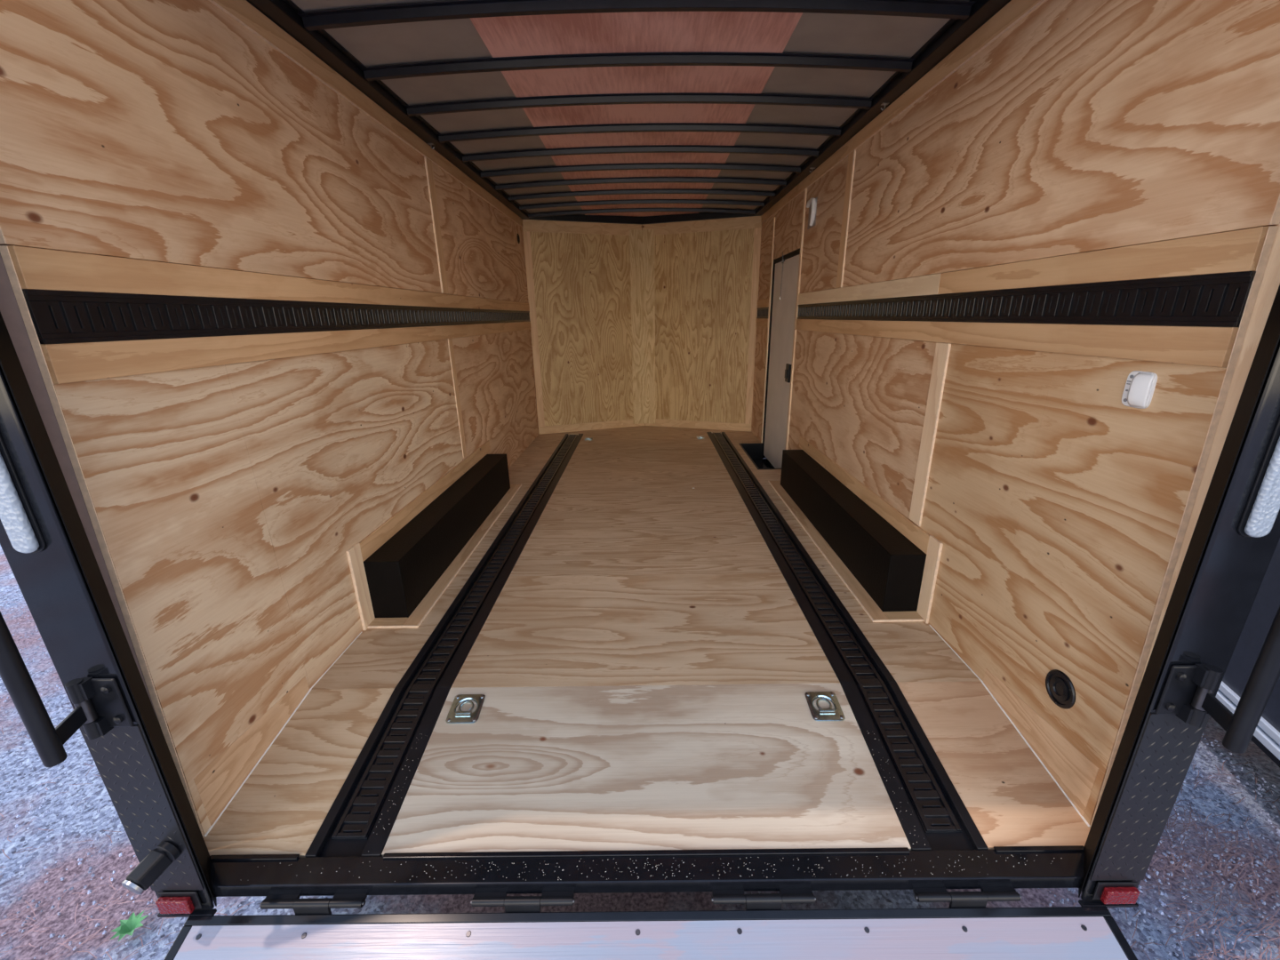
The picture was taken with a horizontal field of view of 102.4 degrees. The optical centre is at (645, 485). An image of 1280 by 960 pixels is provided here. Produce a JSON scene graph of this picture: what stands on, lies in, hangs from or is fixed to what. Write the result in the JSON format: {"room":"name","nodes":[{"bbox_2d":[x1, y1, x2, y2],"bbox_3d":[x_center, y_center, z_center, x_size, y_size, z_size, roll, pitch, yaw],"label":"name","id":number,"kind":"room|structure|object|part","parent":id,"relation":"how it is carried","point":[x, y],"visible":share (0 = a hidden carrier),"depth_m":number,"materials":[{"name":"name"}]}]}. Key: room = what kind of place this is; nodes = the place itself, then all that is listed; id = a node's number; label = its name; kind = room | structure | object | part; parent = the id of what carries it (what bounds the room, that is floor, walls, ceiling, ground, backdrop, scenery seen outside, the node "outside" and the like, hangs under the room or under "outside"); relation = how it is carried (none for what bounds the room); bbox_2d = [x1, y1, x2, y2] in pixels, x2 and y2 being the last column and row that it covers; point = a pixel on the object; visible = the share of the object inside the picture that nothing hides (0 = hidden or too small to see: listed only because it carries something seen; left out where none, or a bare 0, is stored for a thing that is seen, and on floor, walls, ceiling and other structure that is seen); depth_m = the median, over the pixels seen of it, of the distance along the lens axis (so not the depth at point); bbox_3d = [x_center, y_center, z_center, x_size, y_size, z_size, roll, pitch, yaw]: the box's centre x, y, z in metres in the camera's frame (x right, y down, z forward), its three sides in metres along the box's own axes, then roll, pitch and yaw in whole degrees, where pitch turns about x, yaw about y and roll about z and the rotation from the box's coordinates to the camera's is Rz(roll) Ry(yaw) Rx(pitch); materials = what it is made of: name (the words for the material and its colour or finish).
{"room":"cargo trailer interior","nodes":[
{"label":"cargo trailer interior","id":0,"kind":"room"},
{"bbox_2d":[0,0,538,838],"bbox_3d":[-1.219,-0.857,3.234,0.064,2.500,4.754,-1,18,0],"label":"wall","id":1,"kind":"structure","parent":0,"point":[172,148],"depth_m":1.50,"materials":[{"name":"brown wood"}]},
{"bbox_2d":[0,244,160,727],"bbox_3d":[-1.223,-0.087,1.059,0.025,2.300,0.138,-1,18,0],"label":"trim","id":2,"kind":"structure","parent":1,"relation":"attached to","point":[10,310],"depth_m":1.04,"materials":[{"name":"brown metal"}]},
{"bbox_2d":[0,311,216,917],"bbox_3d":[-1.142,-0.101,0.926,0.145,2.392,0.104,-1,18,0],"label":"post","id":3,"kind":"object","parent":1,"relation":"attached to","point":[62,586],"visible":0.88,"depth_m":1.03,"materials":[{"name":"black metal"}]},
{"bbox_2d":[0,434,46,553],"bbox_3d":[-1.139,-0.163,0.855,0.050,0.610,0.018,-1,18,0],"label":"light bar","id":4,"kind":"object","parent":3,"relation":"attached to","point":[18,519],"visible":1,"depth_m":0.92,"materials":[{"name":"white plastic"}]},
{"bbox_2d":[0,611,133,767],"bbox_3d":[-1.118,-0.028,0.839,0.077,1.176,0.126,-1,18,0],"label":"handle","id":5,"kind":"object","parent":3,"relation":"attached to","point":[100,707],"visible":1,"depth_m":0.96,"materials":[{"name":"black metal"}]},
{"bbox_3d":[-1.123,0.470,1.001,0.008,0.036,0.097,-6,19,-16],"label":"hinge arm","id":6,"kind":"part","parent":5,"relation":"part of","materials":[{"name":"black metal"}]},
{"bbox_3d":[-1.107,0.447,1.058,0.069,0.120,0.006,-1,18,0],"label":"hinge plate","id":7,"kind":"part","parent":5,"relation":"part of","materials":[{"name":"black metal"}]},
{"bbox_3d":[-1.127,0.739,1.159,0.124,0.490,0.004,-1,18,0],"label":"diamond plate","id":8,"kind":"part","parent":3,"relation":"part of","materials":[{"name":"black metal"}]},
{"bbox_2d":[121,840,180,894],"bbox_3d":[-1.112,0.861,1.156,0.052,0.066,0.089,4,19,15],"label":"receiver","id":9,"kind":"object","parent":3,"relation":"attached to","point":[159,859],"visible":1,"depth_m":1.15,"materials":[{"name":"black metal"}]},
{"bbox_2d":[155,891,202,913],"bbox_3d":[-1.123,1.003,1.236,0.094,0.056,0.018,-1,18,0],"label":"marker light","id":10,"kind":"object","parent":3,"relation":"attached to","point":[168,902],"visible":1,"depth_m":1.23,"materials":[{"name":"red plastic"}]},
{"bbox_3d":[-1.120,1.045,1.257,0.135,0.008,0.014,-1,18,0],"label":"foot plate","id":11,"kind":"part","parent":3,"relation":"part of","materials":[{"name":"black paint"}]},
{"bbox_2d":[22,289,530,343],"bbox_3d":[-1.198,-1.043,3.167,0.012,0.102,4.554,-1,18,0],"label":"track","id":12,"kind":"object","parent":1,"relation":"attached to","point":[58,316],"visible":1,"depth_m":1.39,"materials":[{"name":"black metal"}]},
{"bbox_2d":[203,632,361,836],"bbox_3d":[-1.179,0.773,1.757,0.007,0.080,0.830,-1,18,0],"label":"trim","id":13,"kind":"structure","parent":1,"relation":"attached to","point":[310,689],"depth_m":1.61,"materials":[{"name":"white wood"}]},
{"bbox_2d":[246,0,528,218],"bbox_3d":[-1.182,-1.933,2.831,0.130,0.085,4.705,-1,18,0],"label":"roof rail","id":14,"kind":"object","parent":1,"relation":"attached to","point":[284,13],"depth_m":2.11,"materials":[{"name":"black metal"}]},
{"bbox_2d":[209,845,1084,896],"bbox_3d":[0.002,0.972,1.298,2.260,0.045,0.075,-1,18,0],"label":"sill","id":15,"kind":"structure","parent":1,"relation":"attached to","point":[231,875],"depth_m":1.28,"materials":[{"name":"black paint"}]},
{"bbox_2d":[259,893,367,914],"bbox_3d":[-0.810,1.029,1.262,0.252,0.044,0.029,-1,18,0],"label":"ramp hinge","id":16,"kind":"object","parent":15,"relation":"attached to","point":[351,900],"visible":1,"depth_m":1.25,"materials":[{"name":"black metal"}]},
{"bbox_2d":[470,891,575,912],"bbox_3d":[-0.298,1.022,1.260,0.252,0.044,0.029,-1,18,0],"label":"ramp hinge","id":17,"kind":"object","parent":15,"relation":"attached to","point":[512,904],"visible":1,"depth_m":1.25,"materials":[{"name":"metal"}]},
{"bbox_2d":[336,733,1054,881],"bbox_3d":[0.023,0.874,1.451,2.054,0.057,0.416,-1,18,0],"label":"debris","id":18,"kind":"object","parent":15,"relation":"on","point":[874,733],"visible":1,"depth_m":1.29,"materials":[{"name":"white wood"}]},
{"bbox_2d":[711,888,815,910],"bbox_3d":[0.287,1.014,1.258,0.252,0.044,0.029,-1,18,0],"label":"ramp hinge","id":19,"kind":"object","parent":15,"relation":"attached to","point":[754,901],"visible":1,"depth_m":1.24,"materials":[{"name":"metal"}]},
{"bbox_2d":[912,887,1021,908],"bbox_3d":[0.782,1.007,1.256,0.252,0.044,0.029,-1,18,0],"label":"ramp hinge","id":20,"kind":"object","parent":15,"relation":"attached to","point":[956,899],"visible":1,"depth_m":1.24,"materials":[{"name":"metal"}]},
{"bbox_2d":[291,0,969,216],"bbox_3d":[-0.032,-2.046,3.013,2.480,0.093,5.320,-1,18,0],"label":"ceiling","id":21,"kind":"structure","parent":0,"point":[807,33],"depth_m":2.24,"materials":[{"name":"brown paint"}]},
{"bbox_2d":[297,0,975,31],"bbox_3d":[-0.031,-1.569,1.702,2.200,0.063,0.072,-1,18,0],"label":"bow","id":22,"kind":"object","parent":21,"relation":"attached to","point":[460,9],"visible":1,"depth_m":1.69,"materials":[{"name":"black metal"}]},
{"bbox_2d":[360,52,914,80],"bbox_3d":[-0.031,-1.691,2.072,2.200,0.063,0.072,-1,18,0],"label":"bow","id":23,"kind":"object","parent":21,"relation":"attached to","point":[620,59],"visible":1,"depth_m":2.06,"materials":[{"name":"black metal"}]},
{"bbox_2d":[404,92,873,116],"bbox_3d":[-0.031,-1.813,2.442,2.200,0.063,0.072,-1,18,0],"label":"bow","id":24,"kind":"object","parent":21,"relation":"attached to","point":[670,98],"visible":1,"depth_m":2.42,"materials":[{"name":"black metal"}]},
{"bbox_2d":[436,122,842,143],"bbox_3d":[-0.032,-1.937,2.818,2.200,0.063,0.072,-1,18,0],"label":"bow","id":25,"kind":"object","parent":21,"relation":"attached to","point":[664,126],"visible":1,"depth_m":2.80,"materials":[{"name":"black metal"}]},
{"bbox_2d":[461,144,820,162],"bbox_3d":[-0.032,-2.056,3.179,2.200,0.063,0.072,-1,18,0],"label":"bow","id":26,"kind":"object","parent":21,"relation":"attached to","point":[662,148],"visible":1,"depth_m":3.16,"materials":[{"name":"black metal"}]},
{"bbox_2d":[480,162,801,177],"bbox_3d":[-0.032,-2.175,3.539,2.200,0.063,0.072,-1,18,0],"label":"bow","id":27,"kind":"object","parent":21,"relation":"attached to","point":[647,165],"visible":1,"depth_m":3.52,"materials":[{"name":"black metal"}]},
{"bbox_2d":[495,176,787,190],"bbox_3d":[-0.032,-2.291,3.891,2.200,0.063,0.072,-1,18,0],"label":"bow","id":28,"kind":"object","parent":21,"relation":"attached to","point":[633,180],"visible":1,"depth_m":3.87,"materials":[{"name":"black metal"}]},
{"bbox_2d":[508,188,775,200],"bbox_3d":[-0.033,-2.410,4.252,2.200,0.063,0.072,-1,18,0],"label":"bow","id":29,"kind":"object","parent":21,"relation":"attached to","point":[660,190],"visible":1,"depth_m":4.24,"materials":[{"name":"black metal"}]},
{"bbox_2d":[528,208,755,217],"bbox_3d":[-0.033,-2.651,4.983,2.200,0.063,0.072,-1,18,0],"label":"bow","id":30,"kind":"object","parent":21,"relation":"attached to","point":[619,210],"visible":1,"depth_m":4.96,"materials":[{"name":"black metal"}]},
{"bbox_2d":[519,199,765,209],"bbox_3d":[-0.033,-2.532,4.622,2.200,0.063,0.072,-1,18,0],"label":"bow","id":31,"kind":"object","parent":21,"relation":"attached to","point":[632,201],"visible":1,"depth_m":4.61,"materials":[{"name":"black metal"}]},
{"bbox_2d":[522,215,761,434],"bbox_3d":[-0.018,-1.662,5.621,2.470,2.500,0.497,-1,18,0],"label":"wall","id":32,"kind":"structure","parent":0,"point":[632,324],"depth_m":5.54,"materials":[{"name":"brown wood"}]},
{"bbox_2d":[522,212,760,224],"bbox_3d":[-0.034,-2.749,5.225,2.340,0.107,0.469,-1,18,0],"label":"trim","id":33,"kind":"structure","parent":32,"relation":"attached to","point":[700,216],"depth_m":5.24,"materials":[{"name":"black metal"}]},
{"bbox_2d":[203,425,1090,856],"bbox_3d":[-0.001,0.129,3.768,2.400,0.141,5.150,-1,18,0],"label":"floor","id":34,"kind":"structure","parent":0,"point":[644,666],"depth_m":1.72,"materials":[{"name":"brown wood"}]},
{"bbox_3d":[-1.030,0.846,1.576,0.297,0.100,0.530,-1,18,0],"label":"panel","id":35,"kind":"part","parent":34,"relation":"part of","materials":[{"name":"brown wood"}]},
{"bbox_3d":[-1.031,0.534,2.392,0.297,0.020,1.214,-1,18,0],"label":"panel","id":36,"kind":"part","parent":34,"relation":"part of","materials":[{"name":"brown wood"}]},
{"bbox_2d":[345,440,521,630],"bbox_3d":[-1.071,0.127,3.013,0.224,0.365,1.940,-1,18,0],"label":"surround","id":37,"kind":"object","parent":34,"relation":"on","point":[361,551],"visible":0.94,"depth_m":2.43,"materials":[{"name":"brown wood"}]},
{"bbox_2d":[363,453,510,617],"bbox_3d":[-1.105,0.170,3.025,0.156,0.276,1.772,-1,18,0],"label":"box","id":38,"kind":"object","parent":34,"relation":"on","point":[400,573],"visible":0.99,"depth_m":2.52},
{"bbox_2d":[304,433,583,856],"bbox_3d":[-0.784,0.199,3.524,0.195,0.106,4.645,-1,18,0],"label":"floor track","id":39,"kind":"object","parent":34,"relation":"on","point":[352,827],"visible":1,"depth_m":1.76,"materials":[{"name":"black metal"}]},
{"bbox_2d":[445,694,485,723],"bbox_3d":[-0.603,0.749,1.728,0.105,0.028,0.114,-1,18,0],"label":"ring","id":40,"kind":"object","parent":34,"relation":"on","point":[460,716],"visible":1,"depth_m":1.72,"materials":[{"name":"metal"}]},
{"bbox_3d":[-1.033,-0.111,4.348,0.297,0.020,2.904,-1,18,0],"label":"panel","id":41,"kind":"part","parent":34,"relation":"part of","materials":[{"name":"brown wood"}]},
{"bbox_3d":[-0.003,-0.644,5.919,2.360,0.020,0.409,-1,18,0],"label":"panel","id":42,"kind":"part","parent":34,"relation":"part of","materials":[{"name":"brown wood"}]},
{"bbox_3d":[-0.003,-0.444,5.313,1.369,0.020,0.864,-1,18,0],"label":"panel","id":43,"kind":"part","parent":34,"relation":"part of","materials":[{"name":"brown wood"}]},
{"bbox_3d":[-0.002,-0.118,4.323,1.369,0.020,1.219,-1,18,0],"label":"panel","id":44,"kind":"part","parent":34,"relation":"part of","materials":[{"name":"brown wood"}]},
{"bbox_3d":[-0.001,0.264,3.165,1.369,0.020,1.219,-1,18,0],"label":"panel","id":45,"kind":"part","parent":34,"relation":"part of","materials":[{"name":"brown wood"}]},
{"bbox_3d":[0.000,0.583,2.198,1.369,0.020,0.814,-1,18,0],"label":"panel","id":46,"kind":"part","parent":34,"relation":"part of","materials":[{"name":"brown wood"}]},
{"bbox_3d":[0.001,0.832,1.572,1.369,0.100,0.530,-1,18,0],"label":"panel","id":47,"kind":"part","parent":34,"relation":"part of","materials":[{"name":"brown wood"}]},
{"bbox_3d":[1.028,-0.505,5.452,0.297,0.020,0.564,-1,18,0],"label":"panel","id":48,"kind":"part","parent":34,"relation":"part of","materials":[{"name":"brown wood"}]},
{"bbox_3d":[0.911,-0.271,4.747,0.062,0.020,0.919,-1,18,0],"label":"panel","id":49,"kind":"part","parent":34,"relation":"part of","materials":[{"name":"brown wood"}]},
{"bbox_2d":[738,443,781,469],"bbox_3d":[1.082,-0.204,4.769,0.276,0.174,0.910,-1,18,0],"label":"well","id":50,"kind":"object","parent":34,"relation":"in","point":[754,452],"visible":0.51,"depth_m":5.17,"materials":[{"name":"black metal"}]},
{"bbox_3d":[1.030,0.094,3.636,0.297,0.020,1.419,-1,18,0],"label":"panel","id":51,"kind":"part","parent":34,"relation":"part of","materials":[{"name":"brown wood"}]},
{"bbox_2d":[805,691,844,720],"bbox_3d":[0.598,0.736,1.718,0.105,0.028,0.114,-1,18,0],"label":"ring","id":52,"kind":"object","parent":34,"relation":"on","point":[830,714],"visible":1,"depth_m":1.71,"materials":[{"name":"metal"}]},
{"bbox_2d":[706,432,988,850],"bbox_3d":[0.783,0.178,3.518,0.195,0.106,4.645,-1,18,0],"label":"floor track","id":53,"kind":"object","parent":34,"relation":"on","point":[932,810],"visible":1,"depth_m":1.75,"materials":[{"name":"black metal"}]},
{"bbox_2d":[780,449,926,611],"bbox_3d":[1.099,0.140,3.017,0.156,0.276,1.772,-1,18,0],"label":"box","id":54,"kind":"object","parent":34,"relation":"on","point":[890,567],"visible":0.98,"depth_m":2.52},
{"bbox_2d":[768,436,943,623],"bbox_3d":[1.064,0.098,3.005,0.224,0.365,1.940,-1,18,0],"label":"surround","id":55,"kind":"object","parent":34,"relation":"on","point":[927,543],"visible":0.93,"depth_m":2.42,"materials":[{"name":"brown wood"}]},
{"bbox_3d":[1.030,0.507,2.385,0.297,0.020,1.214,-1,18,0],"label":"panel","id":56,"kind":"part","parent":34,"relation":"part of","materials":[{"name":"brown wood"}]},
{"bbox_3d":[1.032,0.818,1.568,0.297,0.100,0.530,-1,18,0],"label":"panel","id":57,"kind":"part","parent":34,"relation":"part of","materials":[{"name":"brown wood"}]},
{"bbox_2d":[751,0,1279,828],"bbox_3d":[1.187,-0.842,3.241,0.065,2.600,4.754,-1,18,0],"label":"wall","id":58,"kind":"structure","parent":0,"point":[1060,142],"depth_m":1.48,"materials":[{"name":"brown wood"}]},
{"bbox_2d":[756,306,768,318],"bbox_3d":[1.159,-1.708,5.079,0.012,0.102,0.510,-1,18,0],"label":"track","id":59,"kind":"object","parent":58,"relation":"attached to","point":[762,312],"visible":1,"depth_m":5.07,"materials":[{"name":"black metal"}]},
{"bbox_2d":[762,248,799,468],"bbox_3d":[1.180,-1.039,4.509,0.057,1.880,0.908,-1,18,0],"label":"door","id":60,"kind":"structure","parent":58,"relation":"in","point":[782,313],"depth_m":4.52,"materials":[{"name":"white metal"}]},
{"bbox_2d":[779,261,783,299],"bbox_3d":[1.165,-1.756,4.394,0.012,0.311,0.027,-1,18,0],"label":"chain","id":61,"kind":"object","parent":60,"relation":"hanging from","point":[783,261],"visible":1,"depth_m":4.40,"materials":[{"name":"metal"}]},
{"bbox_2d":[806,196,817,229],"bbox_3d":[1.136,-1.876,3.536,0.034,0.181,0.175,-1,18,0],"label":"air vent","id":62,"kind":"object","parent":58,"relation":"in","point":[812,204],"visible":1,"depth_m":3.48,"materials":[{"name":"grey plastic"}]},
{"bbox_2d":[754,0,1011,215],"bbox_3d":[1.118,-1.964,2.823,0.130,0.085,4.705,-1,18,0],"label":"roof rail","id":63,"kind":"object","parent":58,"relation":"attached to","point":[954,32],"depth_m":2.18,"materials":[{"name":"black metal"}]},
{"bbox_2d":[880,102,889,110],"bbox_3d":[1.112,-1.764,2.391,0.034,0.032,0.024,-1,18,0],"label":"clip","id":64,"kind":"object","parent":58,"relation":"attached to","point":[884,104],"visible":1,"depth_m":2.39,"materials":[{"name":"metal"}]},
{"bbox_2d":[929,624,1090,827],"bbox_3d":[1.180,0.741,1.748,0.007,0.080,0.830,-1,18,0],"label":"trim","id":65,"kind":"structure","parent":58,"relation":"attached to","point":[981,681],"depth_m":1.60,"materials":[{"name":"white wood"}]},
{"bbox_2d":[796,271,1255,327],"bbox_3d":[1.161,-0.841,2.450,0.012,0.102,3.066,-1,18,0],"label":"track","id":66,"kind":"object","parent":58,"relation":"attached to","point":[1212,300],"visible":1,"depth_m":1.36,"materials":[{"name":"black metal"}]},
{"bbox_2d":[1045,669,1075,709],"bbox_3d":[1.173,0.576,1.457,0.008,0.104,0.104,-1,18,0],"label":"inlet","id":67,"kind":"object","parent":58,"relation":"attached to","point":[1060,688],"visible":1,"depth_m":1.45,"materials":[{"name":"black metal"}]},
{"bbox_2d":[1121,370,1157,408],"bbox_3d":[1.155,-0.227,1.211,0.021,0.084,0.070,-1,18,0],"label":"air vent","id":68,"kind":"object","parent":58,"relation":"in","point":[1140,387],"visible":1,"depth_m":1.20,"materials":[{"name":"white plastic"}]},
{"bbox_2d":[1078,284,1279,907],"bbox_3d":[1.113,-0.131,0.918,0.145,2.392,0.104,-1,18,0],"label":"post","id":69,"kind":"object","parent":58,"relation":"attached to","point":[1222,572],"visible":0.94,"depth_m":1.03,"materials":[{"name":"black metal"}]},
{"bbox_3d":[1.125,1.015,1.249,0.135,0.008,0.014,-1,18,0],"label":"foot plate","id":70,"kind":"part","parent":69,"relation":"part of","materials":[{"name":"black paint"}]},
{"bbox_2d":[1092,881,1139,903],"bbox_3d":[1.127,0.973,1.227,0.094,0.056,0.018,-1,18,0],"label":"marker light","id":71,"kind":"object","parent":69,"relation":"attached to","point":[1108,892],"visible":1,"depth_m":1.22,"materials":[{"name":"red plastic"}]},
{"bbox_3d":[1.122,0.709,1.151,0.124,0.490,0.004,-1,18,0],"label":"diamond plate","id":72,"kind":"part","parent":69,"relation":"part of","materials":[{"name":"black metal"}]},
{"bbox_2d":[1155,606,1279,753],"bbox_3d":[1.091,-0.058,0.830,0.077,1.176,0.126,-1,18,0],"label":"handle","id":73,"kind":"object","parent":69,"relation":"attached to","point":[1188,691],"visible":1,"depth_m":0.97,"materials":[{"name":"black metal"}]},
{"bbox_3d":[1.094,0.417,1.050,0.069,0.120,0.006,-1,18,0],"label":"hinge plate","id":74,"kind":"part","parent":73,"relation":"part of","materials":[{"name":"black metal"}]},
{"bbox_3d":[1.111,0.440,0.993,0.008,0.036,0.097,5,19,16],"label":"hinge arm","id":75,"kind":"part","parent":73,"relation":"part of","materials":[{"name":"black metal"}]},
{"bbox_2d":[1237,416,1279,537],"bbox_3d":[1.109,-0.193,0.846,0.050,0.610,0.018,-1,18,0],"label":"light bar","id":76,"kind":"object","parent":69,"relation":"attached to","point":[1261,509],"visible":1,"depth_m":0.91,"materials":[{"name":"white plastic"}]},
{"bbox_2d":[1134,222,1279,701],"bbox_3d":[1.196,-0.119,1.050,0.025,2.300,0.138,-1,18,0],"label":"trim","id":77,"kind":"structure","parent":58,"relation":"attached to","point":[1270,282],"depth_m":1.03,"materials":[{"name":"brown wood"}]},
{"label":"outside","id":78,"kind":"structure","parent":0,"visible":0},
{"bbox_2d":[0,544,1279,959],"bbox_3d":[0.008,1.419,1.482,28.000,0.033,28.000,-1,18,0],"label":"ground","id":79,"kind":"structure","parent":78,"point":[61,805],"depth_m":1.75,"materials":[{"name":"grey gravel"}]},
{"bbox_2d":[110,910,147,941],"bbox_3d":[-1.591,1.370,1.591,0.087,0.030,0.089,-1,18,0],"label":"weed","id":80,"kind":"object","parent":79,"relation":"on","point":[128,926],"visible":1,"depth_m":1.59,"materials":[{"name":"green plant"}]},
{"bbox_2d":[0,584,1279,959],"bbox_3d":[-1.050,1.034,2.622,7.169,0.018,2.875,-1,18,0],"label":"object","id":81,"kind":"structure","parent":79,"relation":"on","point":[1238,802],"depth_m":1.67,"materials":[{"name":"grey gravel"}]},
{"bbox_2d":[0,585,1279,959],"bbox_3d":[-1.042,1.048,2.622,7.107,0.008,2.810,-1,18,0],"label":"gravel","id":82,"kind":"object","parent":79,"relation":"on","point":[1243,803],"visible":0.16,"depth_m":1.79,"materials":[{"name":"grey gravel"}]},
{"bbox_2d":[164,906,1137,959],"bbox_3d":[0.006,1.455,0.677,2.224,0.450,1.372,-1,18,0],"label":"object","id":83,"kind":"structure","parent":79,"relation":"on","point":[1044,932],"depth_m":1.21,"materials":[{"name":"silver metal"}]},
{"bbox_2d":[1216,538,1279,767],"bbox_3d":[3.734,-0.326,2.616,2.222,2.460,5.640,5,19,16],"label":"trailer","id":84,"kind":"object","parent":79,"relation":"on","point":[1266,736],"visible":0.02,"depth_m":1.94,"materials":[{"name":"grey metal"}]},
{"bbox_3d":[2.704,0.460,3.210,0.042,0.070,5.640,5,19,16],"label":"rail","id":85,"kind":"part","parent":84,"relation":"part of","materials":[{"name":"silver metal"}]}
]}

